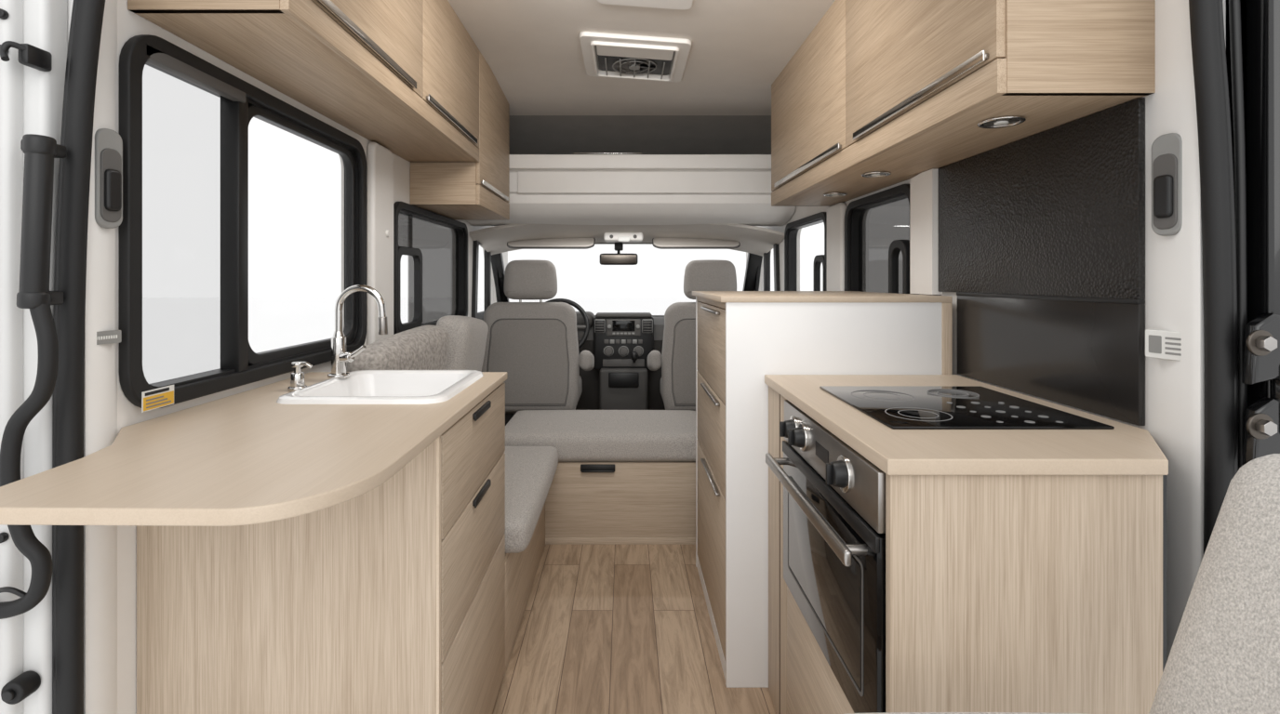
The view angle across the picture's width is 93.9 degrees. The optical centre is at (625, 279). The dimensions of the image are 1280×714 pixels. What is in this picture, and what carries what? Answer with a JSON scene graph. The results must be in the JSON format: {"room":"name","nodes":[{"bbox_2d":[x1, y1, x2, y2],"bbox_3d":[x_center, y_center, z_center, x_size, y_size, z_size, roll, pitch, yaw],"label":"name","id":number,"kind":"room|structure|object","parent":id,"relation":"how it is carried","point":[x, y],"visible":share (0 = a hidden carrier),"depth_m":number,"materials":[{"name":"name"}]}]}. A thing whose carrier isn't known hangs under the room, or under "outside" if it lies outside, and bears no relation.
{"room":"vehicle interior","nodes":[
{"label":"vehicle interior","id":0,"kind":"room"},
{"bbox_2d":[0,0,23,713],"bbox_3d":[-1.113,0.050,1.012,0.175,2.380,0.035,0,0,0],"label":"door","id":1,"kind":"structure","parent":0,"point":[11,29],"depth_m":1.00,"materials":[{"name":"white metal"}]},
{"bbox_2d":[18,43,52,71],"bbox_3d":[-0.993,-0.373,1.008,0.019,0.035,0.045,0,0,0],"label":"plate","id":2,"kind":"object","parent":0,"point":[33,57],"depth_m":1.00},
{"bbox_2d":[67,0,117,713],"bbox_3d":[-0.999,0.040,1.104,0.083,2.360,0.076,0,0,0],"label":"pillar","id":3,"kind":"structure","parent":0,"point":[100,361],"depth_m":1.10,"materials":[{"name":"white metal"}]},
{"bbox_2d":[94,128,122,228],"bbox_3d":[-0.949,-0.185,1.103,0.023,0.184,0.049,0,0,10],"label":"handle","id":4,"kind":"object","parent":3,"relation":"attached to","point":[108,142],"depth_m":1.09,"materials":[{"name":"grey plastic"}]},
{"bbox_2d":[95,330,121,345],"bbox_3d":[-0.958,0.108,1.104,0.008,0.024,0.052,0,0,9],"label":"plate","id":5,"kind":"object","parent":3,"relation":"attached to","point":[110,337],"visible":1,"depth_m":1.11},
{"bbox_2d":[117,0,507,713],"bbox_3d":[-1.005,0.040,3.035,0.070,2.360,3.830,0,0,0],"label":"wall","id":6,"kind":"structure","parent":0,"point":[129,24],"depth_m":1.19,"materials":[{"name":"white plastic"}]},
{"bbox_2d":[0,8,8,19],"bbox_3d":[-1.035,-0.440,0.993,0.016,0.016,0.010,0,0,0],"label":"plug","id":7,"kind":"object","parent":6,"relation":"attached to","point":[4,15],"visible":1,"depth_m":0.99,"materials":[{"name":"black plastic"}]},
{"bbox_2d":[0,532,8,543],"bbox_3d":[-1.035,0.430,0.993,0.016,0.016,0.010,0,0,0],"label":"plug","id":8,"kind":"object","parent":6,"relation":"attached to","point":[4,537],"visible":1,"depth_m":0.99,"materials":[{"name":"black plastic"}]},
{"bbox_2d":[0,40,26,61],"bbox_3d":[-0.999,-0.370,0.978,0.019,0.036,0.033,0,0,27],"label":"hook","id":9,"kind":"object","parent":6,"relation":"attached to","point":[6,46],"visible":1,"depth_m":0.97,"materials":[{"name":"black plastic"}]},
{"bbox_2d":[0,670,40,705],"bbox_3d":[-1.012,0.685,1.002,0.038,0.038,0.035,0,0,0],"label":"buffer","id":10,"kind":"object","parent":6,"relation":"attached to","point":[26,684],"visible":1,"depth_m":0.99,"materials":[{"name":"black rubber"}]},
{"bbox_2d":[1,690,14,703],"bbox_3d":[-1.012,0.685,0.982,0.018,0.018,0.007,0,0,0],"label":"door bumper tip","id":11,"kind":"object","parent":10,"relation":"attached to","point":[8,696],"depth_m":0.98,"materials":[{"name":"grey rubber"}]},
{"bbox_2d":[0,133,66,619],"bbox_3d":[-0.993,0.161,0.986,0.136,0.786,0.068,0,0,0],"label":"hose","id":12,"kind":"object","parent":6,"relation":"attached to","point":[40,152],"visible":0.94,"depth_m":0.96,"materials":[{"name":"black plastic"}]},
{"bbox_2d":[23,0,67,713],"bbox_3d":[-1.095,0.050,1.045,0.210,2.380,0.050,0,0,0],"label":"door frame","id":13,"kind":"structure","parent":6,"relation":"attached to","point":[45,21],"depth_m":1.02,"materials":[{"name":"white paint"}]},
{"bbox_2d":[141,385,173,413],"bbox_3d":[-0.946,0.242,1.214,0.003,0.040,0.083,0,0,0],"label":"warning label","id":14,"kind":"object","parent":6,"relation":"attached to","point":[161,397],"visible":1,"depth_m":1.21,"materials":[{"name":"yellow paper"}]},
{"bbox_2d":[145,387,171,408],"bbox_3d":[-0.945,0.240,1.212,0.002,0.031,0.067,0,0,0],"label":"print","id":15,"kind":"object","parent":14,"relation":"on","point":[161,397],"depth_m":1.21,"materials":[{"name":"yellow paper"}]},
{"bbox_2d":[119,34,367,409],"bbox_3d":[-0.959,-0.115,1.671,0.022,0.760,1.057,0,0,0],"label":"frame","id":16,"kind":"object","parent":6,"relation":"attached to","point":[133,57],"visible":0.9,"depth_m":1.17,"materials":[{"name":"black rubber"}]},
{"bbox_2d":[145,62,359,388],"bbox_3d":[-0.985,-0.115,1.671,0.060,0.750,1.047,0,0,0],"label":"window","id":17,"kind":"structure","parent":6,"relation":"in","point":[198,377],"depth_m":1.49,"materials":[{"name":"black plastic"}]},
{"bbox_2d":[146,45,246,103],"bbox_3d":[-0.962,-0.455,1.340,0.027,0.030,0.320,0,0,0],"label":"blind cassette","id":18,"kind":"object","parent":17,"relation":"attached to","point":[168,63],"visible":0.8,"depth_m":1.32,"materials":[{"name":"grey plastic"}]},
{"bbox_2d":[127,0,479,162],"bbox_3d":[-0.805,-0.787,1.927,0.327,0.525,1.527,0,0,0],"label":"upper cabinet","id":19,"kind":"object","parent":6,"relation":"attached to","point":[401,75],"visible":0.98,"depth_m":1.66,"materials":[{"name":"brown wood"}]},
{"bbox_2d":[367,141,393,345],"bbox_3d":[-0.955,0.100,2.340,0.030,1.240,0.200,0,0,0],"label":"pillar","id":20,"kind":"structure","parent":6,"relation":"attached to","point":[380,159],"depth_m":2.29,"materials":[{"name":"white plastic"}]},
{"bbox_2d":[397,209,464,332],"bbox_3d":[-0.981,-0.035,3.045,0.068,0.580,1.140,0,0,0],"label":"window","id":21,"kind":"structure","parent":6,"relation":"in","point":[460,233],"depth_m":3.05,"materials":[{"name":"black glass"}]},
{"bbox_2d":[393,201,467,334],"bbox_3d":[-0.959,-0.035,3.045,0.022,0.590,1.150,0,0,0],"label":"frame","id":22,"kind":"object","parent":6,"relation":"attached to","point":[397,206],"visible":0.7,"depth_m":2.69,"materials":[{"name":"black plastic"}]},
{"bbox_2d":[410,51,509,219],"bbox_3d":[-0.805,-0.693,3.041,0.327,0.715,0.700,0,0,0],"label":"upper cabinet","id":23,"kind":"object","parent":6,"relation":"attached to","point":[480,190],"visible":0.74,"depth_m":2.80,"materials":[{"name":"brown wood"}]},
{"bbox_2d":[471,240,502,320],"bbox_3d":[-0.958,0.000,4.215,0.024,0.560,0.890,0,0,0],"label":"frame","id":24,"kind":"object","parent":6,"relation":"attached to","point":[475,246],"visible":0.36,"depth_m":3.81,"materials":[{"name":"black plastic"}]},
{"bbox_2d":[484,250,491,310],"bbox_3d":[-0.970,-0.005,4.218,0.040,0.490,0.035,0,0,0],"label":"post","id":25,"kind":"object","parent":6,"relation":"attached to","point":[487,255],"visible":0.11,"depth_m":4.20,"materials":[{"name":"black plastic"}]},
{"bbox_2d":[506,238,595,249],"bbox_3d":[-0.500,-0.248,4.064,0.590,0.096,0.183,0,0,0],"label":"sun visor","id":26,"kind":"object","parent":6,"relation":"attached to","point":[554,243],"visible":0.76,"depth_m":4.00,"materials":[{"name":"grey plastic"}]},
{"bbox_2d":[600,242,638,265],"bbox_3d":[-0.045,-0.180,4.192,0.265,0.167,0.116,0,0,0],"label":"rearview mirror","id":27,"kind":"object","parent":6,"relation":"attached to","point":[619,259],"visible":0.98,"depth_m":4.13,"materials":[{"name":"black plastic"}]},
{"bbox_2d":[600,254,636,264],"bbox_3d":[-0.045,-0.137,4.137,0.246,0.062,0.006,0,0,0],"label":"mirror glass","id":28,"kind":"object","parent":27,"relation":"attached to","point":[605,259],"depth_m":4.13,"materials":[{"name":"mirror"}]},
{"bbox_2d":[603,232,643,242],"bbox_3d":[-0.010,-0.278,4.021,0.260,0.064,0.197,0,0,0],"label":"console","id":29,"kind":"object","parent":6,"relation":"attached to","point":[609,237],"visible":1,"depth_m":3.93,"materials":[{"name":"white plastic"}]},
{"bbox_2d":[469,224,784,256],"bbox_3d":[0.015,-0.268,4.012,1.969,0.212,0.584,0,0,0],"label":"cab headliner","id":30,"kind":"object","parent":6,"relation":"attached to","point":[754,240],"depth_m":3.87},
{"bbox_2d":[465,154,795,226],"bbox_3d":[0.015,-0.522,3.900,1.960,0.375,1.000,0,0,0],"label":"shelf","id":31,"kind":"object","parent":6,"relation":"attached to","point":[545,189],"visible":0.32,"depth_m":3.45,"materials":[{"name":"white plastic"}]},
{"bbox_2d":[509,115,771,154],"bbox_3d":[0.005,-0.842,3.955,2.110,0.325,0.970,0,0,0],"label":"overhead storage recess","id":32,"kind":"structure","parent":6,"relation":"attached to","point":[528,134],"depth_m":3.84,"materials":[{"name":"black plastic"}]},
{"bbox_2d":[52,0,1238,713],"bbox_3d":[0.014,0.084,1.033,2.013,2.272,0.061,0,0,1],"label":"seal","id":33,"kind":"object","parent":6,"relation":"attached to","point":[1208,52],"visible":0.89,"depth_m":1.03,"materials":[{"name":"black rubber"}]},
{"bbox_2d":[652,238,740,249],"bbox_3d":[0.480,-0.248,4.064,0.590,0.096,0.183,0,0,0],"label":"sun visor","id":34,"kind":"object","parent":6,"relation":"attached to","point":[659,243],"visible":0.72,"depth_m":4.00,"materials":[{"name":"grey plastic"}]},
{"bbox_2d":[491,253,762,302],"bbox_3d":[0.010,0.035,4.519,1.980,0.723,0.567,0,0,0],"label":"pillars","id":35,"kind":"structure","parent":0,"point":[753,261],"depth_m":4.43,"materials":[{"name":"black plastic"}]},
{"bbox_2d":[492,545,776,713],"bbox_3d":[0.000,1.235,2.915,2.120,0.030,3.970,0,0,0],"label":"floor","id":36,"kind":"structure","parent":0,"point":[604,629],"depth_m":2.01,"materials":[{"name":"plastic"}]},
{"bbox_2d":[0,372,507,713],"bbox_3d":[-0.663,0.752,1.285,0.609,0.935,1.090,0,0,0],"label":"base cabinet","id":37,"kind":"object","parent":36,"relation":"on","point":[292,559],"visible":0.83,"depth_m":1.19,"materials":[{"name":"beige wood"}]},
{"bbox_2d":[0,372,507,526],"bbox_3d":[-0.662,0.296,1.285,0.605,0.022,1.090,0,0,0],"label":"countertop","id":38,"kind":"structure","parent":37,"relation":"on","point":[246,458],"depth_m":0.92,"materials":[{"name":"laminate"}]},
{"bbox_2d":[327,284,387,378],"bbox_3d":[-0.742,0.144,1.653,0.163,0.258,0.056,0,0,7],"label":"faucet","id":39,"kind":"object","parent":38,"relation":"on","point":[340,356],"visible":1,"depth_m":1.65,"materials":[{"name":"silver metal"}]},
{"bbox_2d":[276,370,483,404],"bbox_3d":[-0.615,0.345,1.580,0.400,0.146,0.440,0,0,0],"label":"sink","id":40,"kind":"object","parent":38,"relation":"in","point":[362,387],"depth_m":1.71,"materials":[{"name":"ceramic"}]},
{"bbox_2d":[287,361,312,391],"bbox_3d":[-0.830,0.248,1.530,0.060,0.073,0.044,0,0,0],"label":"soap dispenser","id":41,"kind":"object","parent":37,"relation":"on","point":[297,379],"visible":0.91,"depth_m":1.52,"materials":[{"name":"silver metal"}]},
{"bbox_2d":[481,259,594,426],"bbox_3d":[-0.555,0.554,3.741,0.725,1.332,0.678,0,0,0],"label":"seat","id":42,"kind":"object","parent":36,"relation":"on","point":[536,344],"visible":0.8,"depth_m":3.43,"materials":[{"name":"fabric"}]},
{"bbox_2d":[503,410,695,677],"bbox_3d":[-0.282,0.961,2.557,1.365,0.518,1.454,0,0,0],"label":"seat","id":43,"kind":"object","parent":36,"relation":"on","point":[573,477],"visible":0.52,"depth_m":2.75,"materials":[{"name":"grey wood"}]},
{"bbox_2d":[346,325,449,372],"bbox_3d":[-0.825,0.465,2.175,0.201,0.560,0.634,0,0,5],"label":"cushion","id":44,"kind":"object","parent":43,"relation":"on","point":[424,347],"visible":0.35,"depth_m":2.08,"materials":[{"name":"fabric"}]},
{"bbox_2d":[436,315,488,372],"bbox_3d":[-0.800,0.435,2.840,0.225,0.546,0.599,0,0,-4],"label":"cushion","id":45,"kind":"object","parent":43,"relation":"on","point":[468,336],"visible":0.42,"depth_m":2.61,"materials":[{"name":"fabric"}]},
{"bbox_2d":[504,446,558,553],"bbox_3d":[-0.600,0.802,2.275,0.608,0.131,0.870,0,0,0],"label":"cushion","id":46,"kind":"object","parent":43,"relation":"on","point":[529,471],"depth_m":2.15,"materials":[{"name":"fabric"}]},
{"bbox_2d":[505,410,695,462],"bbox_3d":[-0.100,0.778,3.005,1.000,0.151,0.558,0,0,0],"label":"cushion","id":47,"kind":"object","parent":43,"relation":"on","point":[577,435],"depth_m":2.76,"materials":[{"name":"fabric"}]},
{"bbox_2d":[575,311,665,410],"bbox_3d":[0.015,0.728,4.369,1.950,0.985,0.942,0,0,0],"label":"dashboard","id":48,"kind":"object","parent":36,"relation":"on","point":[620,344],"visible":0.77,"depth_m":4.02,"materials":[{"name":"plastic"}]},
{"bbox_2d":[545,298,589,349],"bbox_3d":[-0.439,0.320,3.963,0.326,0.378,0.326,0,0,45],"label":"steering wheel","id":49,"kind":"object","parent":48,"relation":"attached to","point":[577,306],"visible":0.35,"depth_m":3.98,"materials":[{"name":"black plastic"}]},
{"bbox_2d":[594,319,605,333],"bbox_3d":[-0.170,0.319,4.029,0.072,0.093,0.022,0,0,0],"label":"vent","id":50,"kind":"object","parent":48,"relation":"attached to","point":[599,324],"depth_m":4.02,"materials":[{"name":"black plastic"}]},
{"bbox_2d":[641,319,653,333],"bbox_3d":[0.150,0.319,4.029,0.072,0.093,0.022,0,0,0],"label":"vent","id":51,"kind":"object","parent":48,"relation":"attached to","point":[646,324],"depth_m":4.02,"materials":[{"name":"black plastic"}]},
{"bbox_2d":[647,259,736,411],"bbox_3d":[0.500,0.554,3.741,0.725,1.332,0.678,0,0,0],"label":"seat","id":52,"kind":"object","parent":36,"relation":"on","point":[677,358],"visible":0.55,"depth_m":3.44,"materials":[{"name":"fabric"}]},
{"bbox_2d":[692,291,952,688],"bbox_3d":[0.630,0.636,2.171,0.690,1.168,0.779,0,0,0],"label":"base cabinet","id":53,"kind":"object","parent":36,"relation":"on","point":[742,338],"visible":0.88,"depth_m":1.78,"materials":[{"name":"laminate"}]},
{"bbox_2d":[764,374,1168,713],"bbox_3d":[0.700,0.749,1.361,0.570,0.942,0.833,0,0,0],"label":"base cabinet","id":54,"kind":"object","parent":36,"relation":"on","point":[1024,567],"depth_m":0.96,"materials":[{"name":"beige wood"}]},
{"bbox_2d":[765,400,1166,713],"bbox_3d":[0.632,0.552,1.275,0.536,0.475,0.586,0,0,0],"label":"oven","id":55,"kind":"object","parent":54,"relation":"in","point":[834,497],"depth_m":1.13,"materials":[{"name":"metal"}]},
{"bbox_2d":[764,374,1168,475],"bbox_3d":[0.700,0.298,1.361,0.570,0.026,0.833,0,0,0],"label":"countertop","id":56,"kind":"structure","parent":54,"relation":"on","point":[1125,449],"depth_m":1.04,"materials":[{"name":"laminate"}]},
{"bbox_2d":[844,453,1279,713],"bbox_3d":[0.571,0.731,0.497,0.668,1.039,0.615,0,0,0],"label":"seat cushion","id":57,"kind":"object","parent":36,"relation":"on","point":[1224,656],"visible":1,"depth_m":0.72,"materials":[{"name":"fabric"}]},
{"bbox_2d":[447,0,835,115],"bbox_3d":[0.006,-0.995,2.256,2.112,0.184,2.612,0,0,0],"label":"ceiling","id":58,"kind":"structure","parent":0,"point":[532,48],"depth_m":2.55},
{"bbox_2d":[579,31,691,82],"bbox_3d":[0.042,-0.962,2.630,0.454,0.063,0.480,0,0,0],"label":"ceiling vent","id":59,"kind":"object","parent":58,"relation":"in","point":[605,54],"visible":1,"depth_m":2.57,"materials":[{"name":"white plastic"}]},
{"bbox_2d":[597,0,693,10],"bbox_3d":[0.067,-0.969,1.935,0.334,0.036,0.370,0,0,0],"label":"panel","id":60,"kind":"object","parent":58,"relation":"attached to","point":[684,5],"visible":1,"depth_m":2.09,"materials":[{"name":"white plastic"}]},
{"bbox_2d":[746,95,1147,430],"bbox_3d":[1.035,0.040,3.025,0.070,2.360,3.850,0,0,0],"label":"wall","id":61,"kind":"structure","parent":0,"point":[800,212],"depth_m":1.82,"materials":[{"name":"white plastic"}]},
{"bbox_2d":[763,251,770,291],"bbox_3d":[1.000,-0.005,4.218,0.040,0.490,0.035,0,0,0],"label":"post","id":62,"kind":"object","parent":61,"relation":"attached to","point":[766,256],"visible":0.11,"depth_m":4.20,"materials":[{"name":"black plastic"}]},
{"bbox_2d":[753,243,780,291],"bbox_3d":[0.988,0.000,4.250,0.024,0.560,0.820,0,0,0],"label":"frame","id":63,"kind":"object","parent":61,"relation":"attached to","point":[776,247],"visible":0.2,"depth_m":3.89,"materials":[{"name":"black plastic"}]},
{"bbox_2d":[784,212,826,291],"bbox_3d":[0.989,-0.037,3.295,0.022,0.595,0.770,0,0,0],"label":"frame","id":64,"kind":"object","parent":61,"relation":"attached to","point":[821,215],"visible":0.38,"depth_m":3.30,"materials":[{"name":"black plastic"}]},
{"bbox_2d":[787,218,825,291],"bbox_3d":[1.010,-0.037,3.295,0.070,0.585,0.760,0,0,0],"label":"window","id":65,"kind":"structure","parent":61,"relation":"in","point":[793,233],"depth_m":3.62,"materials":[{"name":"black plastic"}]},
{"bbox_2d":[826,202,846,291],"bbox_3d":[0.985,0.136,2.790,0.030,0.968,0.200,0,0,0],"label":"pillar","id":66,"kind":"structure","parent":61,"relation":"attached to","point":[835,213],"depth_m":2.75,"materials":[{"name":"white plastic"}]},
{"bbox_2d":[850,193,909,293],"bbox_3d":[1.010,-0.037,2.350,0.070,0.585,0.630,0,0,0],"label":"window","id":67,"kind":"structure","parent":61,"relation":"in","point":[854,222],"depth_m":2.39,"materials":[{"name":"glass"}]},
{"bbox_2d":[844,184,919,294],"bbox_3d":[0.989,-0.037,2.350,0.022,0.595,0.640,0,0,0],"label":"frame","id":68,"kind":"object","parent":61,"relation":"attached to","point":[901,189],"visible":0.4,"depth_m":2.55,"materials":[{"name":"black rubber"}]},
{"bbox_2d":[909,168,941,294],"bbox_3d":[0.985,-0.149,1.962,0.030,0.398,0.147,0,0,0],"label":"pillar","id":69,"kind":"structure","parent":61,"relation":"attached to","point":[924,187],"depth_m":1.93,"materials":[{"name":"white plastic"}]},
{"bbox_2d":[771,0,1155,206],"bbox_3d":[0.843,-0.675,1.998,0.311,0.650,1.747,0,0,0],"label":"upper cabinet","id":70,"kind":"object","parent":61,"relation":"attached to","point":[902,88],"visible":0.91,"depth_m":1.42,"materials":[{"name":"brown wood"}]},
{"bbox_2d":[823,192,847,197],"bbox_3d":[0.860,-0.346,2.450,0.092,0.007,0.092,0,0,0],"label":"recessed light","id":71,"kind":"object","parent":70,"relation":"attached to","point":[829,194],"visible":1,"depth_m":2.44,"materials":[{"name":"silver metal"}]},
{"bbox_2d":[861,171,891,177],"bbox_3d":[0.830,-0.346,1.980,0.092,0.007,0.092,0,0,0],"label":"recessed light","id":72,"kind":"object","parent":70,"relation":"attached to","point":[875,174],"visible":1,"depth_m":1.97,"materials":[{"name":"silver metal"}]},
{"bbox_2d":[976,115,1026,128],"bbox_3d":[0.830,-0.346,1.320,0.092,0.007,0.092,0,0,0],"label":"recessed light","id":73,"kind":"object","parent":70,"relation":"attached to","point":[999,122],"visible":1,"depth_m":1.31,"materials":[{"name":"silver metal"}]},
{"bbox_2d":[938,97,1145,426],"bbox_3d":[0.992,-0.033,1.516,0.015,0.631,0.737,0,0,0],"label":"backsplash","id":74,"kind":"structure","parent":61,"relation":"attached to","point":[1042,235],"depth_m":1.36,"materials":[{"name":"black"}]},
{"bbox_2d":[1226,0,1246,186],"bbox_3d":[1.106,0.050,1.045,0.188,2.380,0.050,0,0,0],"label":"door frame","id":75,"kind":"structure","parent":61,"relation":"attached to","point":[1244,35],"depth_m":1.02,"materials":[{"name":"black rubber"}]},
{"bbox_2d":[1241,312,1279,385],"bbox_3d":[1.050,0.113,0.967,0.090,0.115,0.022,0,0,0],"label":"hinge","id":76,"kind":"object","parent":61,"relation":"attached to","point":[1256,369],"visible":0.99,"depth_m":0.96,"materials":[{"name":"black paint"}]},
{"bbox_2d":[1245,330,1273,356],"bbox_3d":[1.012,0.102,0.953,0.042,0.042,0.006,0,0,0],"label":"washer","id":77,"kind":"object","parent":76,"relation":"attached to","point":[1250,342],"visible":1,"depth_m":0.95,"materials":[{"name":"metal"}]},
{"bbox_2d":[1241,397,1279,466],"bbox_3d":[1.050,0.249,0.967,0.090,0.115,0.022,0,0,0],"label":"hinge","id":78,"kind":"object","parent":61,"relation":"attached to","point":[1253,448],"visible":0.66,"depth_m":0.96,"materials":[{"name":"black paint"}]},
{"bbox_2d":[1245,413,1273,439],"bbox_3d":[1.012,0.235,0.953,0.042,0.042,0.006,0,0,0],"label":"washer","id":79,"kind":"object","parent":78,"relation":"attached to","point":[1251,422],"visible":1,"depth_m":0.95,"materials":[{"name":"metal"}]},
{"bbox_2d":[1255,335,1277,436],"bbox_3d":[1.012,0.169,0.944,0.021,0.157,0.013,0,0,0],"label":"bolts","id":80,"kind":"object","parent":78,"relation":"attached to","point":[1266,343],"depth_m":0.94,"materials":[{"name":"silver metal"}]},
{"bbox_2d":[1269,377,1279,401],"bbox_3d":[1.073,0.193,0.963,0.055,0.125,0.025,0,0,0],"label":"hinge web","id":81,"kind":"object","parent":78,"relation":"attached to","point":[1274,384],"visible":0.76,"depth_m":0.96,"materials":[{"name":"black paint"}]},
{"bbox_2d":[1147,0,1246,661],"bbox_3d":[1.024,0.040,1.083,0.093,2.360,0.125,0,0,0],"label":"pillar","id":82,"kind":"structure","parent":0,"point":[1176,389],"depth_m":1.06,"materials":[{"name":"white paint"}]},
{"bbox_2d":[1145,329,1181,360],"bbox_3d":[0.982,0.120,1.083,0.011,0.052,0.072,0,0,-12],"label":"plate","id":83,"kind":"object","parent":82,"relation":"attached to","point":[1159,344],"visible":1,"depth_m":1.08,"materials":[{"name":"white plastic"}]},
{"bbox_2d":[1148,334,1181,356],"bbox_3d":[0.982,0.120,1.084,0.022,0.032,0.055,0,0,0],"label":"print","id":84,"kind":"object","parent":83,"relation":"attached to","point":[1159,345],"depth_m":1.08},
{"bbox_2d":[1151,133,1182,236],"bbox_3d":[0.975,-0.170,1.079,0.023,0.184,0.052,0,0,-12],"label":"handle","id":85,"kind":"object","parent":82,"relation":"attached to","point":[1166,150],"depth_m":1.07,"materials":[{"name":"grey plastic"}]},
{"bbox_2d":[1228,0,1247,469],"bbox_3d":[1.023,0.220,1.005,0.040,2.000,0.014,0,0,0],"label":"seal","id":86,"kind":"object","parent":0,"point":[1234,6],"depth_m":1.00,"materials":[{"name":"black rubber"}]},
{"bbox_2d":[1246,0,1279,407],"bbox_3d":[1.129,0.050,1.002,0.142,2.380,0.055,0,0,0],"label":"door frame","id":87,"kind":"structure","parent":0,"point":[1262,16],"depth_m":0.99,"materials":[{"name":"black metal"}]},
{"label":"outside","id":88,"kind":"structure","parent":0,"visible":0},
{"bbox_2d":[142,297,695,384],"bbox_3d":[0.000,1.275,5.000,80.000,0.050,70.000,0,0,0],"label":"outdoor background","id":89,"kind":"structure","parent":88,"point":[181,336],"depth_m":17.29,"materials":[{"name":"white"}]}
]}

